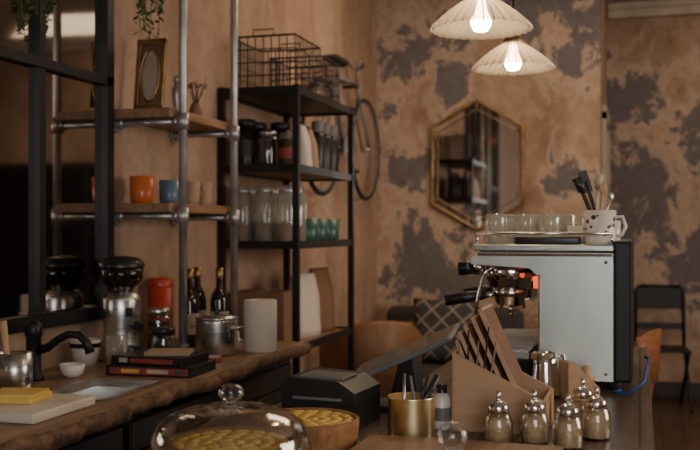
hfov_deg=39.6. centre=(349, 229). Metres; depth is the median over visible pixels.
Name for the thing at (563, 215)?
glass cup
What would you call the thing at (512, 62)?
pendant lamp
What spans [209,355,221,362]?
box
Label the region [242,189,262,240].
glass jar
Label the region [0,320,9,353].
wooden spoon
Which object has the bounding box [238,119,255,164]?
coffee canister
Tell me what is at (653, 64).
wall
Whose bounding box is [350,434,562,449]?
serving board
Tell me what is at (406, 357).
display
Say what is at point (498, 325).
wooden stirrer
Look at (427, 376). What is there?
pen
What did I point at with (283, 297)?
cardboard box
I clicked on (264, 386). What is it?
base cabinet
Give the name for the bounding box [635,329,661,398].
wooden chair
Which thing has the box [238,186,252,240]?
glass jar
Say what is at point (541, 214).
glass cup
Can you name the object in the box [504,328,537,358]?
drip tray
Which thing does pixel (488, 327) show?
wooden stirrer
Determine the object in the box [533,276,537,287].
switch
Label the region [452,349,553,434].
wooden caddy
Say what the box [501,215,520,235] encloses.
glass cup
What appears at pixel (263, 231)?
glass jar
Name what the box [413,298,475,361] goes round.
cushion
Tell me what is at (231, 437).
pie
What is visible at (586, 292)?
espresso machine
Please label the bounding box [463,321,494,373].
menu
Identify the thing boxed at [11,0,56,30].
hanging plant
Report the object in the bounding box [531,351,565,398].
milk pitcher
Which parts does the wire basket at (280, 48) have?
handle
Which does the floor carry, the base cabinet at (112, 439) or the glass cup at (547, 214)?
the base cabinet at (112, 439)
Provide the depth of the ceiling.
7.87 m
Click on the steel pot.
(216, 334)
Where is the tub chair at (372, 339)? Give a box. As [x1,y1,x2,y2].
[319,320,421,396]
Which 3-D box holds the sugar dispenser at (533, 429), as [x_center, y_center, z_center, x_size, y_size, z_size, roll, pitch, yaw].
[0.388,0.394,2.050,0.062,0.112,0.062,0,0,40]
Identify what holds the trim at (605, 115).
attached to the wall at (424, 77)
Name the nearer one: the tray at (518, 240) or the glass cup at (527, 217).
the tray at (518, 240)
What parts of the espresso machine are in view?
steam knob, panel, panel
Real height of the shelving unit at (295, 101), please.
2.000 m
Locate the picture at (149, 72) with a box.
[140,45,160,104]
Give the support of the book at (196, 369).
on the countertop at (70, 428)
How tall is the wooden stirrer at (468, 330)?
0.212 m
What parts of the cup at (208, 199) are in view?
handle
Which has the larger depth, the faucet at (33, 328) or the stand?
the faucet at (33, 328)
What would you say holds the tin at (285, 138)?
on the shelving unit at (295, 101)
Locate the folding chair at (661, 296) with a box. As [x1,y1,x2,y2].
[634,284,693,413]
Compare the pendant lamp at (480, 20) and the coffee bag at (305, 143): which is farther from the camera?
the coffee bag at (305, 143)
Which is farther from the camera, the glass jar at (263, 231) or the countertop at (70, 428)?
the glass jar at (263, 231)
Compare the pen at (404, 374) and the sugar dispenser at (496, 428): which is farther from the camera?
the pen at (404, 374)
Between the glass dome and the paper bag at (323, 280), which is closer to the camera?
the glass dome
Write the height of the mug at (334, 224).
0.115 m
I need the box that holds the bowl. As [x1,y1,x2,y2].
[59,362,85,377]
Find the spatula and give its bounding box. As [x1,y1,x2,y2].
[578,170,595,209]
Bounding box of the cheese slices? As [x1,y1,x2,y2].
[0,387,51,404]
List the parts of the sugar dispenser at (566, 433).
pouring spout, glass, lid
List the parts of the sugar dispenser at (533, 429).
glass, pouring spout, lid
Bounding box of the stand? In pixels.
[559,360,599,400]
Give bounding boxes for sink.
[49,377,164,448]
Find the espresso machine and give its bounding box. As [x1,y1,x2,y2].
[444,232,633,389]
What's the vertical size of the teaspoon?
0.143 m
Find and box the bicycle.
[301,54,379,200]
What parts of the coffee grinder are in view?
hopper lid, grinder spout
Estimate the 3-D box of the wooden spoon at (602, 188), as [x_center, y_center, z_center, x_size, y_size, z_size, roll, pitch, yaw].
[0.715,-0.049,2.760,0.030,0.169,0.009,0,0,6]
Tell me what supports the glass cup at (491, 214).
on the espresso machine
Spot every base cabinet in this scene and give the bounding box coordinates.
[57,389,223,449]
[58,427,122,449]
[153,360,291,431]
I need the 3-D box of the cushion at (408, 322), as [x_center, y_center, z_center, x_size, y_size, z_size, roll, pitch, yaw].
[0.312,0.758,6.646,0.280,0.274,0.170,0,0,17]
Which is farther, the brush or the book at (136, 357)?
the book at (136, 357)
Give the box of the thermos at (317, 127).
[311,121,325,168]
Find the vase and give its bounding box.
[187,78,207,115]
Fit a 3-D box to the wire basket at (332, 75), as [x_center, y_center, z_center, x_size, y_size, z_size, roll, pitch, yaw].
[-0.231,-0.775,5.036,0.286,0.255,0.286,0,0,17]
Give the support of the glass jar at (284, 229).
on the shelving unit at (295, 101)
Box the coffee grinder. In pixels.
[98,256,146,362]
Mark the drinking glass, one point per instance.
(106, 335)
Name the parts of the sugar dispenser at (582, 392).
pouring spout, lid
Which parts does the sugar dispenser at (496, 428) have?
glass, pouring spout, lid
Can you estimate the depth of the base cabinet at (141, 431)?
2.91 m
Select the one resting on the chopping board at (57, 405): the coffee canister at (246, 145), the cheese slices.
the cheese slices
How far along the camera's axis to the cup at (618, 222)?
2.86 m
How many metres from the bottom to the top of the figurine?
0.151 m
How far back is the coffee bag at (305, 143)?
4.58 m
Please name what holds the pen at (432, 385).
in the tin at (408, 417)
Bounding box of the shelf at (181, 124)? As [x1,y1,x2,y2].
[114,0,241,347]
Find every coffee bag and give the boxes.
[300,124,312,166]
[307,129,318,167]
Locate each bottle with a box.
[187,268,198,347]
[193,267,206,315]
[210,268,228,313]
[435,384,450,429]
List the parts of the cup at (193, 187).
handle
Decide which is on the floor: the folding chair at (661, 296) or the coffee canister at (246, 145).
the folding chair at (661, 296)
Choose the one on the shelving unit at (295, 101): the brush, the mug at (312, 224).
the mug at (312, 224)
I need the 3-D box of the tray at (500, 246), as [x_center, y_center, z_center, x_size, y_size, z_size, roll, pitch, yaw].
[0.642,0.033,3.064,0.400,0.054,0.670,0,0,17]
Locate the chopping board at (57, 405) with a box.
[0,393,94,423]
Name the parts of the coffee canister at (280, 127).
lid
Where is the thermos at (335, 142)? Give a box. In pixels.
[331,125,338,171]
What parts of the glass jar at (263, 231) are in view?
lid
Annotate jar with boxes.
[145,307,170,348]
[151,326,175,347]
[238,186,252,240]
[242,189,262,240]
[254,185,274,240]
[256,131,277,163]
[265,191,283,240]
[277,185,291,240]
[286,186,305,240]
[436,421,467,449]
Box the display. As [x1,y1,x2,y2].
[356,323,459,411]
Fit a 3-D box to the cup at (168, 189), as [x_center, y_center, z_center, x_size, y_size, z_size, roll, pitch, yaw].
[-0.677,-0.142,3.674,0.080,0.090,0.094,0,0,28]
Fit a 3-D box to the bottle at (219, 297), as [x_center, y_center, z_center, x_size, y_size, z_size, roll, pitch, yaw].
[-0.515,0.299,3.837,0.073,0.302,0.073,0,0,38]
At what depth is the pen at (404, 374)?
2.13 m
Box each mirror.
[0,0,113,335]
[430,99,523,231]
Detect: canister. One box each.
[0,350,32,387]
[147,277,173,340]
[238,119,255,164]
[256,122,265,141]
[270,122,290,163]
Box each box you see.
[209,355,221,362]
[238,289,291,340]
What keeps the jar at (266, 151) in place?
on the shelving unit at (295, 101)
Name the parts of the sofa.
seat, backrest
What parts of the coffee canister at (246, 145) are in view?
lid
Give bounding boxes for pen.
[402,373,405,399]
[409,376,415,399]
[420,375,429,399]
[422,374,440,398]
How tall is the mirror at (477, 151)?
0.944 m
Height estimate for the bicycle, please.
0.905 m
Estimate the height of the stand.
0.100 m
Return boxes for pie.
[164,426,296,449]
[254,407,358,449]
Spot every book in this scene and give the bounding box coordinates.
[106,359,215,377]
[111,349,208,366]
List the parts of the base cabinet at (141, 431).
drawer, cabinet door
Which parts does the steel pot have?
pot lid, pot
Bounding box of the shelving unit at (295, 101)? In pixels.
[218,84,353,374]
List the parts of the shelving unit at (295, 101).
post, post, post, post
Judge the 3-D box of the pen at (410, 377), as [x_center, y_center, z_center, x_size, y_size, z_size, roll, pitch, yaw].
[0.140,0.379,2.097,0.026,0.128,0.008,0,0,17]
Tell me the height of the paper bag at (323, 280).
0.330 m
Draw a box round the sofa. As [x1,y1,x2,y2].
[387,305,523,378]
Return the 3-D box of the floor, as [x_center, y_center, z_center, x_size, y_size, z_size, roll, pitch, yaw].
[1.336,1.400,2.732,5.200,0.100,11.200,0,0,17]
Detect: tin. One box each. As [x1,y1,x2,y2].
[278,130,291,163]
[388,392,434,437]
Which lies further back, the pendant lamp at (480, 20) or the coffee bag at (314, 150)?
the coffee bag at (314, 150)
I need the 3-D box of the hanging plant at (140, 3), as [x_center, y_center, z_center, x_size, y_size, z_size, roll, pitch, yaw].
[-0.696,-1.242,3.306,0.193,1.215,0.230,0,0,-36]
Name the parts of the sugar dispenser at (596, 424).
glass, pouring spout, lid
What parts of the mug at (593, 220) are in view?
whisk handle, handle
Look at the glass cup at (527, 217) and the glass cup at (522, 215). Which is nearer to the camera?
the glass cup at (522, 215)
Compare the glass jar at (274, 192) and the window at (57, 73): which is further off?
the glass jar at (274, 192)
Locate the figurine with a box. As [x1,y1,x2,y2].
[171,76,178,109]
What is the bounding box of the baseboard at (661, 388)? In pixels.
[652,381,699,397]
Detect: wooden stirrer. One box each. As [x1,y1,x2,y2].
[467,330,468,359]
[476,341,478,364]
[483,327,489,368]
[490,325,499,371]
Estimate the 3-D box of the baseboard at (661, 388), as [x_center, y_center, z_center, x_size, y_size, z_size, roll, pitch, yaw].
[3.680,1.290,7.548,3.240,0.120,0.030,0,0,17]
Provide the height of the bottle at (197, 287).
0.302 m
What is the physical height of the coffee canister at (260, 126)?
0.227 m
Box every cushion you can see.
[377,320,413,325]
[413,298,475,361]
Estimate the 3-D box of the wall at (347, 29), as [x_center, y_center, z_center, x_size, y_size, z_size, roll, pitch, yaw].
[-0.964,-0.250,3.418,0.100,3.200,11.200,0,0,17]
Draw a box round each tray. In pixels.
[473,232,612,251]
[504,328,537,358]
[514,236,581,244]
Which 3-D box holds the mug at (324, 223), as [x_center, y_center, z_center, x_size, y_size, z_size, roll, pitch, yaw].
[-0.167,0.001,4.860,0.127,0.115,0.110,0,0,15]
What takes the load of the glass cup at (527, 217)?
on the espresso machine
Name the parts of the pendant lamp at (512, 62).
cord, bulb, lamp shade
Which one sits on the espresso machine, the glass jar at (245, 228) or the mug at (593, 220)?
the mug at (593, 220)
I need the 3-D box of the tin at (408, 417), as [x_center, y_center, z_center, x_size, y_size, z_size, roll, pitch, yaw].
[0.133,0.405,2.110,0.104,0.090,0.104,0,0,17]
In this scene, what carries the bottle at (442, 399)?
on the countertop at (631, 420)
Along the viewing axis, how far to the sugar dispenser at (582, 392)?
2.20 m
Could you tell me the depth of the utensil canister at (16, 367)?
2.62 m
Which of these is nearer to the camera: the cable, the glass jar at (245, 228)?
the cable
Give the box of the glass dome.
[149,383,311,449]
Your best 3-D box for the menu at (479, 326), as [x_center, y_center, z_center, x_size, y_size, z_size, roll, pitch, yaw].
[0.351,0.317,2.247,0.120,0.247,0.163,0,0,17]
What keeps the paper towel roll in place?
on the countertop at (70, 428)
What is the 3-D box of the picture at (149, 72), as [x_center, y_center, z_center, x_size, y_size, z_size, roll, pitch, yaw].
[-0.737,-0.573,3.602,0.090,0.240,0.004,0,-7,17]
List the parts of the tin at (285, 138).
tin lid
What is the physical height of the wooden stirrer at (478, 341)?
0.190 m
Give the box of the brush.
[572,176,591,209]
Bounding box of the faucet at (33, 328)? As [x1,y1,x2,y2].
[25,310,94,381]
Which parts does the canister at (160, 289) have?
canister lid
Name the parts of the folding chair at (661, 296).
backrest, seat, leg, leg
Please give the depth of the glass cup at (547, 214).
3.01 m
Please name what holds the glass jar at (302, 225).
on the shelving unit at (295, 101)
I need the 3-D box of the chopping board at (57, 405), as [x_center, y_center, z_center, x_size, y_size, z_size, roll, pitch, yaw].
[-0.816,0.438,2.409,0.260,0.025,0.270,0,0,17]
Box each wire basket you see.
[238,28,320,94]
[270,50,339,102]
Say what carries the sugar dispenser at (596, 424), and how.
on the countertop at (631, 420)
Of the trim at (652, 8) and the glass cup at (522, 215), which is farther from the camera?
the trim at (652, 8)
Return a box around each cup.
[69,338,100,365]
[129,176,154,202]
[159,180,178,202]
[187,181,205,203]
[199,183,216,204]
[484,214,506,243]
[489,214,511,243]
[493,215,514,242]
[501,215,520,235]
[514,214,535,235]
[521,215,541,235]
[527,217,545,226]
[539,214,560,235]
[542,214,562,231]
[544,215,564,235]
[547,215,566,235]
[567,226,583,243]
[616,220,620,240]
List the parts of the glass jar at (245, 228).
lid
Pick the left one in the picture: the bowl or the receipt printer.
the bowl
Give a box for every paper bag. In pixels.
[288,273,320,338]
[309,267,334,332]
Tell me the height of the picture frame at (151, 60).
0.274 m
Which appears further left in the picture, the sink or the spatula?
the sink
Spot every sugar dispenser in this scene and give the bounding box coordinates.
[483,391,512,442]
[519,390,548,444]
[552,394,582,449]
[570,378,596,423]
[581,386,610,440]
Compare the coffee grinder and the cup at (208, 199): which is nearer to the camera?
the coffee grinder
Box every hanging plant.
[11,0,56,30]
[133,0,164,43]
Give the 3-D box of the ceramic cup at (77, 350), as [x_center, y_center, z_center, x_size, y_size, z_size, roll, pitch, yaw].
[-0.884,0.407,3.248,0.105,0.085,0.105,0,0,17]
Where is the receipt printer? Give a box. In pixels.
[281,367,379,429]
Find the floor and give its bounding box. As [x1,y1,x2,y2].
[652,396,699,449]
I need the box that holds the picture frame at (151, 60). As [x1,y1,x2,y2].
[133,38,167,108]
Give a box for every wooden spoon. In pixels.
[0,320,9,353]
[599,183,606,209]
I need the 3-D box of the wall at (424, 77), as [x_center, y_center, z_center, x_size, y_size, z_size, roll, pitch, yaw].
[1.160,-0.250,7.585,1.590,3.200,1.400,0,0,17]
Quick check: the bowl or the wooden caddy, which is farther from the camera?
the bowl
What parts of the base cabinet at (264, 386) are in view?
cabinet door, drawer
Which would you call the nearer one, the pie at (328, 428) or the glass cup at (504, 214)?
the pie at (328, 428)
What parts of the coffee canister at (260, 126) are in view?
lid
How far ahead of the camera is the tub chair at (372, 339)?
5.37 m
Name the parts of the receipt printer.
printer lid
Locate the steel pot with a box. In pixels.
[190,309,242,356]
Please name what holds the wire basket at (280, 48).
on the shelving unit at (295, 101)
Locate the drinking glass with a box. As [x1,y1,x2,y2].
[105,335,124,364]
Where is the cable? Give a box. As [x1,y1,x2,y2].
[612,356,650,395]
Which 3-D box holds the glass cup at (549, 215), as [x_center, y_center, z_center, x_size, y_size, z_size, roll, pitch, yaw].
[0.679,-0.003,3.184,0.068,0.090,0.068,0,0,17]
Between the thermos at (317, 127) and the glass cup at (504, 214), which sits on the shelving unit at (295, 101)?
the thermos at (317, 127)
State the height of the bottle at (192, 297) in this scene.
0.302 m
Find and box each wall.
[0,0,376,371]
[377,0,606,328]
[607,6,699,382]
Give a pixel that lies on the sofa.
(400, 313)
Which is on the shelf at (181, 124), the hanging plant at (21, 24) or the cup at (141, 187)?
the cup at (141, 187)
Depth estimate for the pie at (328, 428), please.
1.97 m
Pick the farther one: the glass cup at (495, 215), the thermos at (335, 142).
the thermos at (335, 142)
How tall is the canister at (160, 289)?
0.267 m
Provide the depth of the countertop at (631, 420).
2.32 m
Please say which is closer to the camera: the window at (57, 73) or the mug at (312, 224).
the window at (57, 73)
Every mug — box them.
[300,218,319,240]
[318,219,328,239]
[328,219,339,239]
[583,174,627,244]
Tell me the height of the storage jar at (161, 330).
0.112 m
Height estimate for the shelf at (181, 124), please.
2.300 m
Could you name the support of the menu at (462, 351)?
in the wooden caddy
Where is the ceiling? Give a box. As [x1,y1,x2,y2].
[606,0,649,5]
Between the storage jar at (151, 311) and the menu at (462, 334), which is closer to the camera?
the menu at (462, 334)
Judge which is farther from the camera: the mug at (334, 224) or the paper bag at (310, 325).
the mug at (334, 224)
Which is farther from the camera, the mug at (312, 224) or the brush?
the mug at (312, 224)
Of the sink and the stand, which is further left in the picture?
the sink
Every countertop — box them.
[0,338,311,449]
[233,347,654,449]
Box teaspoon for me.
[606,192,613,209]
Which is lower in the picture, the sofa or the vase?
the sofa
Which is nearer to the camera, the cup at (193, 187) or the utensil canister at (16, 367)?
the utensil canister at (16, 367)
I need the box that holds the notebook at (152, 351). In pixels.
[144,348,193,355]
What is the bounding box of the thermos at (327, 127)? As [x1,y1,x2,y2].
[324,123,331,169]
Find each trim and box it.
[602,105,609,209]
[608,0,699,19]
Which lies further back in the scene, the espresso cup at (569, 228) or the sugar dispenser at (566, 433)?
the espresso cup at (569, 228)
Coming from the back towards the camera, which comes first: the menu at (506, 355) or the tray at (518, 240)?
the tray at (518, 240)
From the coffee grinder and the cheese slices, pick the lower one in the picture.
the cheese slices
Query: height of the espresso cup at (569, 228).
0.055 m
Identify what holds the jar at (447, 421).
on the countertop at (631, 420)
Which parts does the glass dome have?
knob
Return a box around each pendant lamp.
[432,0,530,39]
[474,0,552,75]
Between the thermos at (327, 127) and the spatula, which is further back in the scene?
the thermos at (327, 127)
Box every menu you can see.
[455,338,466,358]
[457,329,480,365]
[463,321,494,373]
[471,313,509,381]
[478,303,531,393]
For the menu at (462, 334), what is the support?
in the wooden caddy
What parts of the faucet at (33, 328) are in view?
spout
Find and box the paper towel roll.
[244,299,276,352]
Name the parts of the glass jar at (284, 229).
lid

